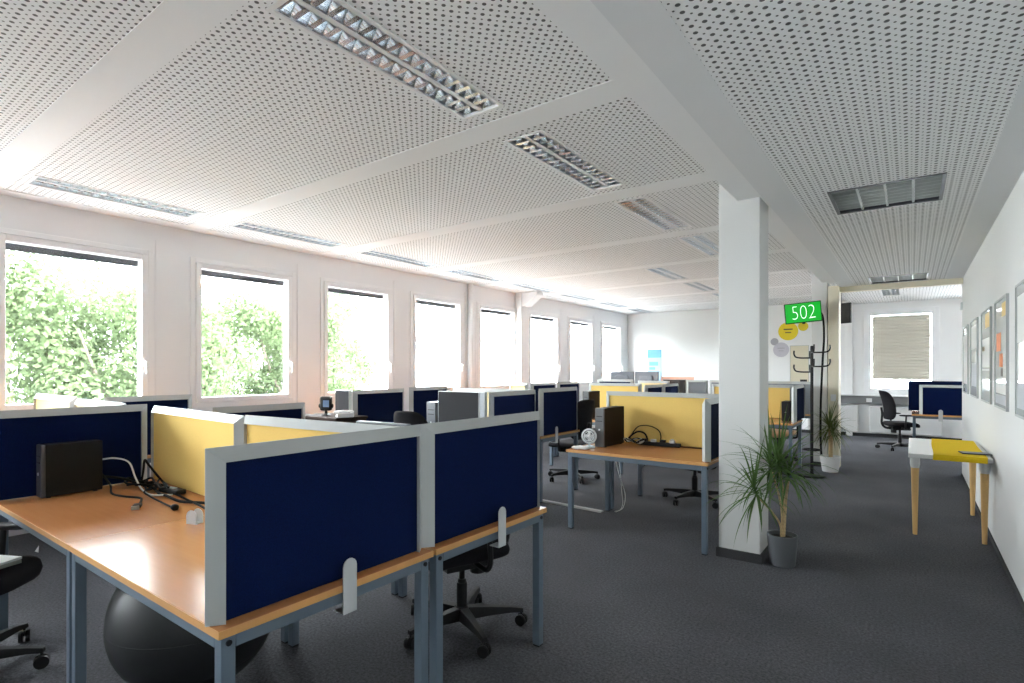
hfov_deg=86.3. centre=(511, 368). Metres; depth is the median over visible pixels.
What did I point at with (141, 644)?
exercise ball
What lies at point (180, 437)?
screen
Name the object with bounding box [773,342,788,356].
sticker
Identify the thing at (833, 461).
pot
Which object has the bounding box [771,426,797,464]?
office chair
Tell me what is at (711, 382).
screen
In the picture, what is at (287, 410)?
screen
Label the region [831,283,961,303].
ceiling
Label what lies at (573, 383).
screen
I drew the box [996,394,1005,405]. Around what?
print
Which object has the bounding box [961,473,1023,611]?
baseboard
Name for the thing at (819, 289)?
pillar
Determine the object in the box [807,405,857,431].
radiator
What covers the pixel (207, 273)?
rolled blind
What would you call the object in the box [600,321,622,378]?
window
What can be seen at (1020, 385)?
print
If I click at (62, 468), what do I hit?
computer tower
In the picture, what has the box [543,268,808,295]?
ceiling beam
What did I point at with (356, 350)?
leafy tree
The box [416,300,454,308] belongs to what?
rolled blind
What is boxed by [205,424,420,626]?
screen
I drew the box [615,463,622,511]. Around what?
cable
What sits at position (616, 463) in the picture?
cable
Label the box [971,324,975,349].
print
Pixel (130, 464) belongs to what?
cable
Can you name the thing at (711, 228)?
ceiling beam
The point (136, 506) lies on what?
cable
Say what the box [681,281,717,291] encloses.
ceiling light
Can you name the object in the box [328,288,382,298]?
rolled blind
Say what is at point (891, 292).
ceiling light
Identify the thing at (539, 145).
ceiling light
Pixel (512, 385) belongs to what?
screen
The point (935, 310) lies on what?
window
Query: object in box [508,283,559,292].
ceiling light
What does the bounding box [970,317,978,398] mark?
framed poster
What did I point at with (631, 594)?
floor
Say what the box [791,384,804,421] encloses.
screen
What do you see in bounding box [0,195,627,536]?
wall
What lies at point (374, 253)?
ceiling light
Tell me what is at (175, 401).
screen
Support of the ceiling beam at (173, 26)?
attached to the ceiling at (257, 108)
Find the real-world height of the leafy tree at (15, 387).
7.042 m
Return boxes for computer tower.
[36,439,102,497]
[427,401,437,422]
[583,391,599,417]
[595,406,623,446]
[781,400,790,420]
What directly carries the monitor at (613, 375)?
on the desk
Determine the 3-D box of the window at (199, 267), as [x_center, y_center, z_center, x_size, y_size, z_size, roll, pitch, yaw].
[-3.144,-0.398,6.436,0.224,1.635,1.250,0,0,36]
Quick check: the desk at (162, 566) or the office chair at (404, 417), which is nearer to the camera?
the desk at (162, 566)
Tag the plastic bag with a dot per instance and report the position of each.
(578, 446)
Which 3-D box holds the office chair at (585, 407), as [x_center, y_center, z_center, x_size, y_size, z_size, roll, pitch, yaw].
[0.761,0.921,7.204,0.699,1.059,0.699,0,0,-41]
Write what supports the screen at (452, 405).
on the desk
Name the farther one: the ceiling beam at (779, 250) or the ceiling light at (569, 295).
the ceiling light at (569, 295)
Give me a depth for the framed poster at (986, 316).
4.87 m
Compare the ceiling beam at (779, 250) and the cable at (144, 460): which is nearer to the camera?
the cable at (144, 460)
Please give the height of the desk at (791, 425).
0.720 m
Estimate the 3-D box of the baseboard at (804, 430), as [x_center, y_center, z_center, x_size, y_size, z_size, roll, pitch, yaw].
[7.094,1.415,12.148,9.700,0.070,0.015,0,0,36]
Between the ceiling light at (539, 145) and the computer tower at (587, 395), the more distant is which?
the computer tower at (587, 395)
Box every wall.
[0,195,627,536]
[628,298,961,438]
[962,171,1023,599]
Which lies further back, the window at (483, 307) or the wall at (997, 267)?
the window at (483, 307)
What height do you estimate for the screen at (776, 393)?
0.495 m
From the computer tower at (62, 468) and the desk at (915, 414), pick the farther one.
the desk at (915, 414)
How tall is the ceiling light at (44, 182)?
0.126 m
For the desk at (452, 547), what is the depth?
2.45 m
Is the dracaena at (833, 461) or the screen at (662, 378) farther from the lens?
the screen at (662, 378)
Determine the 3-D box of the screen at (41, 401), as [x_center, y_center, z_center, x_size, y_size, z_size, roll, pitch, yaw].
[-3.693,0.469,4.419,1.020,0.520,0.068,0,0,36]
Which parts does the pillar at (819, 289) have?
baseboard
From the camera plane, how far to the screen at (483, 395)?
5.23 m
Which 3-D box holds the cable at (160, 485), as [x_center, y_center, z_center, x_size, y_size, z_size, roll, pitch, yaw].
[-1.877,0.714,3.065,1.255,0.036,0.110,0,0,38]
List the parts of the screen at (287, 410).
fabric panel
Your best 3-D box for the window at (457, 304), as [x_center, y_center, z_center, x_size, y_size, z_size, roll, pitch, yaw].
[-1.247,-0.398,9.028,0.224,1.635,1.250,0,0,36]
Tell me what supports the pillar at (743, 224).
on the floor
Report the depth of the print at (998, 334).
4.19 m
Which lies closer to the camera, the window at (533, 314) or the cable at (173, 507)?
the cable at (173, 507)
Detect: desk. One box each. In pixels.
[0,479,204,682]
[66,508,433,682]
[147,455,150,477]
[281,580,397,643]
[288,507,546,682]
[540,430,579,502]
[550,418,643,473]
[553,440,555,456]
[566,438,718,554]
[610,446,700,509]
[769,418,802,476]
[912,411,961,437]
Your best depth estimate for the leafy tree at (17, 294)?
9.07 m
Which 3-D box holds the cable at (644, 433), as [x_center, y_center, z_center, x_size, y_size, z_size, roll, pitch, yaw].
[1.225,0.668,5.351,0.220,0.124,0.062,0,0,26]
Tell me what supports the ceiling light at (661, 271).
attached to the ceiling at (257, 108)
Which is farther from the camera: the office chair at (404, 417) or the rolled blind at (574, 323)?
the rolled blind at (574, 323)
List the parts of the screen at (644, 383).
frame, fabric panel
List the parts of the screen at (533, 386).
frame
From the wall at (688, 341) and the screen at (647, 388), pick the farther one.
the wall at (688, 341)
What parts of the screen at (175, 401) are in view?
frame, fabric panel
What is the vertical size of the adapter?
0.031 m
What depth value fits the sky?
31.91 m
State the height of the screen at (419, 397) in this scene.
0.506 m
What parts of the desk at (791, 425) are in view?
rail, leg, leg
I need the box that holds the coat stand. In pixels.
[793,344,830,478]
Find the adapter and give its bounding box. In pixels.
[158,486,185,494]
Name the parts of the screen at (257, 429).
fabric panel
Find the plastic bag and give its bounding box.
[571,445,589,449]
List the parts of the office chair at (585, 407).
arm, arm, armrest, seat, backrest, arm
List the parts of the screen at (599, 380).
fabric panel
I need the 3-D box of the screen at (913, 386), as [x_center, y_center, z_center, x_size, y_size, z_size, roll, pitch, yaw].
[7.441,0.467,9.177,1.270,0.525,0.040,0,0,36]
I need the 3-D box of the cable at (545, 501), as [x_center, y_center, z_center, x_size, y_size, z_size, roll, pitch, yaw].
[0.600,1.443,5.781,0.800,0.014,0.070,0,0,39]
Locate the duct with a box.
[841,395,907,404]
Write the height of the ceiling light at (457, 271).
0.126 m
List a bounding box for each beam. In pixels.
[0,0,249,188]
[0,189,631,314]
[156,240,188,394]
[187,80,628,229]
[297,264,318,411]
[323,172,714,254]
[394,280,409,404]
[419,225,718,272]
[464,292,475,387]
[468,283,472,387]
[485,249,789,285]
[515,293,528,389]
[522,291,542,306]
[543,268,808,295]
[560,309,566,381]
[576,283,811,302]
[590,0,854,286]
[594,315,599,382]
[611,294,811,309]
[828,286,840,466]
[840,278,962,292]
[841,394,907,396]
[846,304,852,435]
[946,74,1023,278]
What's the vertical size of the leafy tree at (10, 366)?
5.700 m
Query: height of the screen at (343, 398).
0.495 m
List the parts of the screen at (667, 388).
fabric panel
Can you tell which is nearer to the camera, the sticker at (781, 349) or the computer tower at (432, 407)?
the computer tower at (432, 407)
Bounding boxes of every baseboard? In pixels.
[775,428,961,439]
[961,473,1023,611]
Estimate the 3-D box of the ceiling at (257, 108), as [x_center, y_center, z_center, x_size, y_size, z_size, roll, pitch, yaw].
[0.077,-1.500,6.345,5.230,0.001,17.669,0,0,36]
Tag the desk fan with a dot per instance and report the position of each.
(589, 435)
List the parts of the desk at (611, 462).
leg, leg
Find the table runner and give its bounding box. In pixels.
[931,438,987,463]
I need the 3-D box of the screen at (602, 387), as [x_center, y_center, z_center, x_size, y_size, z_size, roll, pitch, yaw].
[1.585,0.473,8.431,0.880,0.512,0.068,0,0,36]
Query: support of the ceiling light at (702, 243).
attached to the ceiling at (257, 108)
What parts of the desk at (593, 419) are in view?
leg, leg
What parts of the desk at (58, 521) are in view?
leg, rail, leg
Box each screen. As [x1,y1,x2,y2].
[0,404,146,500]
[34,393,77,408]
[74,398,125,406]
[104,394,191,454]
[151,405,244,495]
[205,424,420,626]
[213,402,304,418]
[244,415,399,443]
[335,390,351,410]
[353,388,403,422]
[409,386,446,420]
[421,411,539,547]
[438,391,479,421]
[453,388,525,416]
[480,392,486,417]
[489,390,535,416]
[510,383,527,389]
[530,382,555,410]
[538,387,577,442]
[556,381,578,401]
[589,383,641,406]
[598,379,632,382]
[606,391,718,447]
[638,381,669,391]
[644,384,662,391]
[661,377,693,380]
[662,383,678,392]
[663,379,686,392]
[687,380,707,393]
[702,397,718,461]
[709,380,718,393]
[712,384,792,417]
[768,381,809,413]
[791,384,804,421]
[839,286,851,323]
[908,381,961,410]
[919,385,961,421]
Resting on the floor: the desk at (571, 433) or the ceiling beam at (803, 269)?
the desk at (571, 433)
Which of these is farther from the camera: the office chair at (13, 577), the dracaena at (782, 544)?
the dracaena at (782, 544)
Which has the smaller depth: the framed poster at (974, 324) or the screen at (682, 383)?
the framed poster at (974, 324)
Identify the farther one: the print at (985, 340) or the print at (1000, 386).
the print at (985, 340)
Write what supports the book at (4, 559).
on the book at (19, 560)
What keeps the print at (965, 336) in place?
attached to the framed poster at (966, 328)
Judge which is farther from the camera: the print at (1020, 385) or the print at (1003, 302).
the print at (1003, 302)
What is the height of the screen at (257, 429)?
0.490 m
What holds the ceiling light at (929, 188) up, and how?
attached to the ceiling at (836, 95)
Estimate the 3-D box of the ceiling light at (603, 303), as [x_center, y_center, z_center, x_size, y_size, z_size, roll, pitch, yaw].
[2.365,-1.557,12.747,0.306,0.126,1.256,0,0,36]
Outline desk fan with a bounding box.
[581,428,596,447]
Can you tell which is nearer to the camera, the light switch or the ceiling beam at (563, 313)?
the light switch
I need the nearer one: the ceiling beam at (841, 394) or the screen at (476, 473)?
the screen at (476, 473)
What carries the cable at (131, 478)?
on the desk at (58, 521)
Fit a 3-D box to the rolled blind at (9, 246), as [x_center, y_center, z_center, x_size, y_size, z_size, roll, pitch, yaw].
[-4.162,-1.093,5.191,0.050,0.085,1.070,0,0,36]
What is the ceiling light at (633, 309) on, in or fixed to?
attached to the ceiling at (257, 108)
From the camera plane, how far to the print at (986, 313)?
4.84 m
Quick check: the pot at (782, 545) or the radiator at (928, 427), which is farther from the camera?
the radiator at (928, 427)
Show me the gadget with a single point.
(325, 404)
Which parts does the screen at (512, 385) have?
fabric panel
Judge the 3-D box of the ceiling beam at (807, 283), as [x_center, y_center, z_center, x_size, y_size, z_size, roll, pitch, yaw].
[3.536,-1.513,10.902,5.030,0.034,0.205,0,0,36]
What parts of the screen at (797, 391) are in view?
fabric panel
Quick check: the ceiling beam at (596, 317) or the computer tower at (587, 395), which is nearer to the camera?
the computer tower at (587, 395)
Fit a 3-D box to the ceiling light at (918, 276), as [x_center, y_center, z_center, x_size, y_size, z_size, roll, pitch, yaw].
[5.157,-1.267,7.292,0.644,0.126,0.644,0,0,36]
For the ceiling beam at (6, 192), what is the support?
attached to the wall at (15, 213)
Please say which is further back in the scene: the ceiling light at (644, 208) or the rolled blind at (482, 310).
the rolled blind at (482, 310)
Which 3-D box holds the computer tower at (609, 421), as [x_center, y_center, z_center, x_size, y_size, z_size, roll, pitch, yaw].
[0.938,0.547,5.235,0.097,0.366,0.404,0,0,39]
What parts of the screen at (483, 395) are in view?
fabric panel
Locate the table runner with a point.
(943, 449)
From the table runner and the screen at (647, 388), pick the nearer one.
the table runner
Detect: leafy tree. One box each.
[6,250,136,403]
[6,263,123,403]
[6,266,242,403]
[6,334,27,403]
[91,304,266,395]
[128,284,283,395]
[225,292,367,395]
[263,293,380,391]
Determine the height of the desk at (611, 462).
0.720 m
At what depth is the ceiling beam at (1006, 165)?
3.61 m
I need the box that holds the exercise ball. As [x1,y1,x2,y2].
[103,588,269,682]
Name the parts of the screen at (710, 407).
fabric panel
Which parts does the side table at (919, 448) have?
leg, leg, leg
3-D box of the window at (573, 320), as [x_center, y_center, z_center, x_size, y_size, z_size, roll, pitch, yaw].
[1.599,-0.398,12.916,0.224,1.635,1.250,0,0,36]
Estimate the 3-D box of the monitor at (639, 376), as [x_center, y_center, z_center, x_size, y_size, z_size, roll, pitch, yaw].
[2.836,0.393,11.494,0.520,0.675,0.220,0,0,39]
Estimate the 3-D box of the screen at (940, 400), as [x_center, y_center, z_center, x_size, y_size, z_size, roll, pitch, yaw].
[7.021,0.541,8.476,1.120,0.575,0.096,0,0,36]
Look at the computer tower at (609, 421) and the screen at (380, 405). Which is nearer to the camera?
the computer tower at (609, 421)
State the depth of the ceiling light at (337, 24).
2.61 m
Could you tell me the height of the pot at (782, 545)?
0.225 m
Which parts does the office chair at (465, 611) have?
arm, arm, seat, arm, arm, armrest, arm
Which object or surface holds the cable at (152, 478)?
on the desk at (58, 521)
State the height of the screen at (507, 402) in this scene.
0.506 m
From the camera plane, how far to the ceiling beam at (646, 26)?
2.46 m
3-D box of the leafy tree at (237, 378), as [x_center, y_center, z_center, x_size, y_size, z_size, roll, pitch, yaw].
[-10.327,1.106,16.978,5.208,6.709,6.167,0,0,8]
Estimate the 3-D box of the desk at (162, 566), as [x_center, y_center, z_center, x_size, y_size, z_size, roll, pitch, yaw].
[-1.088,1.058,2.238,1.299,0.785,0.843,0,0,36]
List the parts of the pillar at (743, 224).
baseboard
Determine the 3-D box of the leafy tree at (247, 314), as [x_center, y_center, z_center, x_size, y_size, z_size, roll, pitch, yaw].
[-6.678,1.222,12.718,4.050,6.476,4.010,0,0,41]
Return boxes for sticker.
[771,338,777,344]
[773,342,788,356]
[778,323,797,339]
[798,323,807,330]
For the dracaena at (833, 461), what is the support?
on the floor
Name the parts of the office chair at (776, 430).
seat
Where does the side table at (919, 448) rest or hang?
on the floor
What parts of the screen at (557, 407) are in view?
fabric panel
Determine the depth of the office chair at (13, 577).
2.65 m
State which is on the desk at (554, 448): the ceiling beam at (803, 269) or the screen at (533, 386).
the screen at (533, 386)
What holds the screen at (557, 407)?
attached to the desk at (571, 433)
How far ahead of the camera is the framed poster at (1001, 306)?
4.05 m
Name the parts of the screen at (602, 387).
frame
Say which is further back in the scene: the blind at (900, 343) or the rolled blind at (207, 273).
the blind at (900, 343)
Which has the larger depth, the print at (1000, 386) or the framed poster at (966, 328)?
the framed poster at (966, 328)
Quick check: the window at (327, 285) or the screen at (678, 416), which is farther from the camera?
the window at (327, 285)
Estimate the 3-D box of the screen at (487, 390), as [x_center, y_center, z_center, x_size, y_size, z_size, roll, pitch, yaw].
[-0.238,0.476,6.253,1.190,0.505,0.068,0,0,36]
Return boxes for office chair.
[0,522,49,669]
[394,411,427,424]
[403,534,527,658]
[548,399,599,483]
[662,466,718,508]
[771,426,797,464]
[875,390,919,450]
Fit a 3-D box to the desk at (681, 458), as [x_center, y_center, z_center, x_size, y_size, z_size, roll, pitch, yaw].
[1.243,1.060,4.924,1.269,0.780,0.814,0,0,36]
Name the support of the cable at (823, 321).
on the floor
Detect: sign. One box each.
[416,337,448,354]
[784,300,821,324]
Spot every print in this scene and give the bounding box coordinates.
[964,335,966,383]
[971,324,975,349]
[972,363,975,386]
[982,337,988,366]
[985,312,988,328]
[996,332,1000,351]
[996,382,1005,394]
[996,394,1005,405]
[999,353,1002,366]
[1002,301,1005,316]
[1017,293,1023,342]
[1017,382,1023,409]
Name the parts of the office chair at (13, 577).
armrest, arm, seat, arm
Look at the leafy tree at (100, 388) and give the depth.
9.64 m
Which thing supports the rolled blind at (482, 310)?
attached to the window at (483, 307)
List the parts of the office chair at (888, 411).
arm, backrest, arm, seat, armrest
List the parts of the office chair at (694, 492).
arm, arm, arm, arm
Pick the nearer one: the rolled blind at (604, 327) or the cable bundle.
the cable bundle
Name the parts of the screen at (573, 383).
frame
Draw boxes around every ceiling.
[0,0,846,313]
[660,0,1023,285]
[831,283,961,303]
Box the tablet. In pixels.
[958,451,992,455]
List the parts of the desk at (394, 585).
leg, leg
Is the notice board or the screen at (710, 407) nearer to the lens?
the screen at (710, 407)
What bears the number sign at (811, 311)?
attached to the pillar at (819, 289)
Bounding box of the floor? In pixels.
[0,428,1023,682]
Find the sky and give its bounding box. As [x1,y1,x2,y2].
[211,300,612,392]
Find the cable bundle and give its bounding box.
[623,437,643,443]
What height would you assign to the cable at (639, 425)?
0.179 m
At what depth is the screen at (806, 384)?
8.82 m
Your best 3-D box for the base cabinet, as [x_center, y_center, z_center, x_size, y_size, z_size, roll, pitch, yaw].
[-1.915,0.970,5.748,0.700,0.960,0.425,0,0,36]
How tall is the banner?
1.015 m
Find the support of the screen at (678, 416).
on the desk at (681, 458)
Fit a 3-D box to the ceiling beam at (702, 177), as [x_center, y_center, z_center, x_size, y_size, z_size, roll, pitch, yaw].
[-0.334,-1.513,5.614,5.030,0.034,0.205,0,0,36]
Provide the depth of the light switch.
7.95 m
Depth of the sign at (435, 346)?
28.12 m
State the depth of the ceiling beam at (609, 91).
3.67 m
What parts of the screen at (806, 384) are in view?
frame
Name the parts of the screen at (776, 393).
frame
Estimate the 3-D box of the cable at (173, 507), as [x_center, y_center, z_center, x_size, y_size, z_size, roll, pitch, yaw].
[-1.981,0.716,3.052,0.096,0.034,0.678,0,0,-41]
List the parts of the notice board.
frame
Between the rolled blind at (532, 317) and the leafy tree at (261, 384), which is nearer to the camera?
the rolled blind at (532, 317)
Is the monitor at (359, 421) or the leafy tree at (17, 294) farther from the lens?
the leafy tree at (17, 294)
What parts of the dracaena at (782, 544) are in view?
stem, stem, stem, stem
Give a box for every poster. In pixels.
[963,324,968,393]
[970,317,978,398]
[981,306,991,403]
[994,293,1008,411]
[1015,279,1023,419]
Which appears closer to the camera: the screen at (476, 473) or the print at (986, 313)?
the screen at (476, 473)
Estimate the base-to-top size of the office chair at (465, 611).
1.059 m
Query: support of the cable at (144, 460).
on the desk at (58, 521)
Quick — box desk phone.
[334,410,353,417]
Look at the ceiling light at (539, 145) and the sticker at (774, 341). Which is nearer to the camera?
the ceiling light at (539, 145)
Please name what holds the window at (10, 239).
in the wall at (15, 213)
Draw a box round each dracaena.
[703,403,842,567]
[800,398,855,472]
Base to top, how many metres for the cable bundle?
0.056 m
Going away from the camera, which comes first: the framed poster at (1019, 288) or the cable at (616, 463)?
the framed poster at (1019, 288)
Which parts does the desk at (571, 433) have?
leg, rail, leg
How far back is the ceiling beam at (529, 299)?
10.62 m
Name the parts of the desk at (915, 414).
leg, rail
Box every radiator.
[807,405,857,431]
[870,406,942,435]
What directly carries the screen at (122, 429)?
on the desk at (58, 521)
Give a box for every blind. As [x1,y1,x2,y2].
[6,243,137,266]
[202,270,283,285]
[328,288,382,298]
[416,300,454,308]
[481,309,509,315]
[531,316,552,321]
[571,322,587,325]
[603,326,616,329]
[872,314,929,379]
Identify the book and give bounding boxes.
[0,555,21,564]
[0,559,21,568]
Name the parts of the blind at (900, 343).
head rail, rail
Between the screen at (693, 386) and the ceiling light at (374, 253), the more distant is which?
the screen at (693, 386)
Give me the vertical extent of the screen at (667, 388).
0.485 m
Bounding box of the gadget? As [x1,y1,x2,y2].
[319,396,333,415]
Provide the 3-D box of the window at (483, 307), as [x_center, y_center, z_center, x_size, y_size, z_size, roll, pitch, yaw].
[-0.298,-0.398,10.324,0.224,1.635,1.250,0,0,36]
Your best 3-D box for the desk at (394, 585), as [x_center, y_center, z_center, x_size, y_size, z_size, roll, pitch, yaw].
[-1.392,1.090,3.516,1.099,0.720,0.829,0,0,36]
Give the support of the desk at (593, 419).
on the floor
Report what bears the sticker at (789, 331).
attached to the wall at (688, 341)
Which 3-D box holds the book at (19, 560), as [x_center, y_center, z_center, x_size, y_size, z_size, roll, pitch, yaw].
[-2.538,0.942,2.576,0.200,0.018,0.270,0,0,16]
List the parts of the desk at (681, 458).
leg, leg, rail, power strip, leg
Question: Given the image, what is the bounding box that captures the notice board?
[790,345,808,381]
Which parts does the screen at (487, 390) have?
fabric panel, frame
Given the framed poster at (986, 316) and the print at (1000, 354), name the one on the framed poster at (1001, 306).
the print at (1000, 354)
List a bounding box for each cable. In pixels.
[103,457,172,495]
[103,474,142,509]
[105,475,204,503]
[124,477,156,486]
[126,482,204,508]
[135,459,162,485]
[143,487,178,510]
[144,477,156,489]
[156,479,169,489]
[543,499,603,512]
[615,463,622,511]
[616,463,625,511]
[628,425,660,442]
[628,431,647,438]
[819,313,824,454]
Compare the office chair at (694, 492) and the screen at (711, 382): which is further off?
the screen at (711, 382)
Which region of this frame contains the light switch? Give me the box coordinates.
[831,394,835,400]
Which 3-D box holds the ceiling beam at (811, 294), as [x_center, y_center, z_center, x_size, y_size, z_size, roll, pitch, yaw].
[4.503,-1.513,12.223,5.030,0.034,0.205,0,0,36]
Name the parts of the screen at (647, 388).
fabric panel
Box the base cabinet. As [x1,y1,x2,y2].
[305,413,367,422]
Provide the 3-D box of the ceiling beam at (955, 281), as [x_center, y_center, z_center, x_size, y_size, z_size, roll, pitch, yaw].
[5.440,-1.292,7.692,1.405,0.315,0.120,0,0,36]
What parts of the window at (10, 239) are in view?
handle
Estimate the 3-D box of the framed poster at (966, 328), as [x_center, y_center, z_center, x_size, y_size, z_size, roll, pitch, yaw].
[5.631,-0.115,6.777,0.017,0.830,0.710,0,0,36]
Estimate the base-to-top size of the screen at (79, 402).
0.508 m
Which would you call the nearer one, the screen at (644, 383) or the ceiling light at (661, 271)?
the ceiling light at (661, 271)
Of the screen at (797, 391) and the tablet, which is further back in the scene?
the screen at (797, 391)
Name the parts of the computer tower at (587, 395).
casing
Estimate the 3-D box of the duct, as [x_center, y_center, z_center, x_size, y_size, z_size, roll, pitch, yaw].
[8.831,0.664,10.796,5.300,0.172,0.145,0,0,36]
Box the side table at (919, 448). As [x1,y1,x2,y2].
[908,438,992,544]
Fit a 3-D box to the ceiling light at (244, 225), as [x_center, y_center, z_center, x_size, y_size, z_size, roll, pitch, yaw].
[-2.472,-1.557,6.138,0.306,0.126,1.256,0,0,36]
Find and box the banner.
[648,350,660,380]
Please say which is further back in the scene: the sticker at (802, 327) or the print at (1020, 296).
the sticker at (802, 327)
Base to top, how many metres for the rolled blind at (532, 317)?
0.085 m
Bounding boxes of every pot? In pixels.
[767,530,797,567]
[820,454,840,472]
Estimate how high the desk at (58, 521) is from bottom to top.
0.720 m
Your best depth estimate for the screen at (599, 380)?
9.22 m
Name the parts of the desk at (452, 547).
leg, leg, leg, rail, leg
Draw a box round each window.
[0,227,153,410]
[190,257,295,407]
[320,277,392,399]
[410,291,463,390]
[477,301,517,388]
[529,309,560,389]
[568,316,594,386]
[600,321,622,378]
[864,306,939,394]
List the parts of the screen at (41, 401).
fabric panel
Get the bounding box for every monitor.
[356,420,410,426]
[610,372,633,382]
[635,372,658,382]
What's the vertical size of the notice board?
0.920 m
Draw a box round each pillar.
[716,184,768,564]
[812,273,829,466]
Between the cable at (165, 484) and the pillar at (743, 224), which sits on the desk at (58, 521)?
the cable at (165, 484)
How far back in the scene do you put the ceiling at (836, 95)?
2.42 m
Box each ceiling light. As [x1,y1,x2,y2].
[24,175,204,217]
[229,221,346,247]
[265,0,504,120]
[358,250,441,267]
[445,269,507,281]
[503,129,625,191]
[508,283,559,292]
[558,293,597,300]
[596,302,628,307]
[613,196,691,230]
[627,308,655,312]
[643,267,690,279]
[676,234,718,255]
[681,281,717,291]
[827,172,946,214]
[868,272,928,283]
[880,289,900,295]
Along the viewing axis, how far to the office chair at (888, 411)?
9.76 m
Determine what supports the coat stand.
on the floor
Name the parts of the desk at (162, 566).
leg, plate, screen bracket, plate, leg, rail, leg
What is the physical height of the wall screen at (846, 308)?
0.690 m

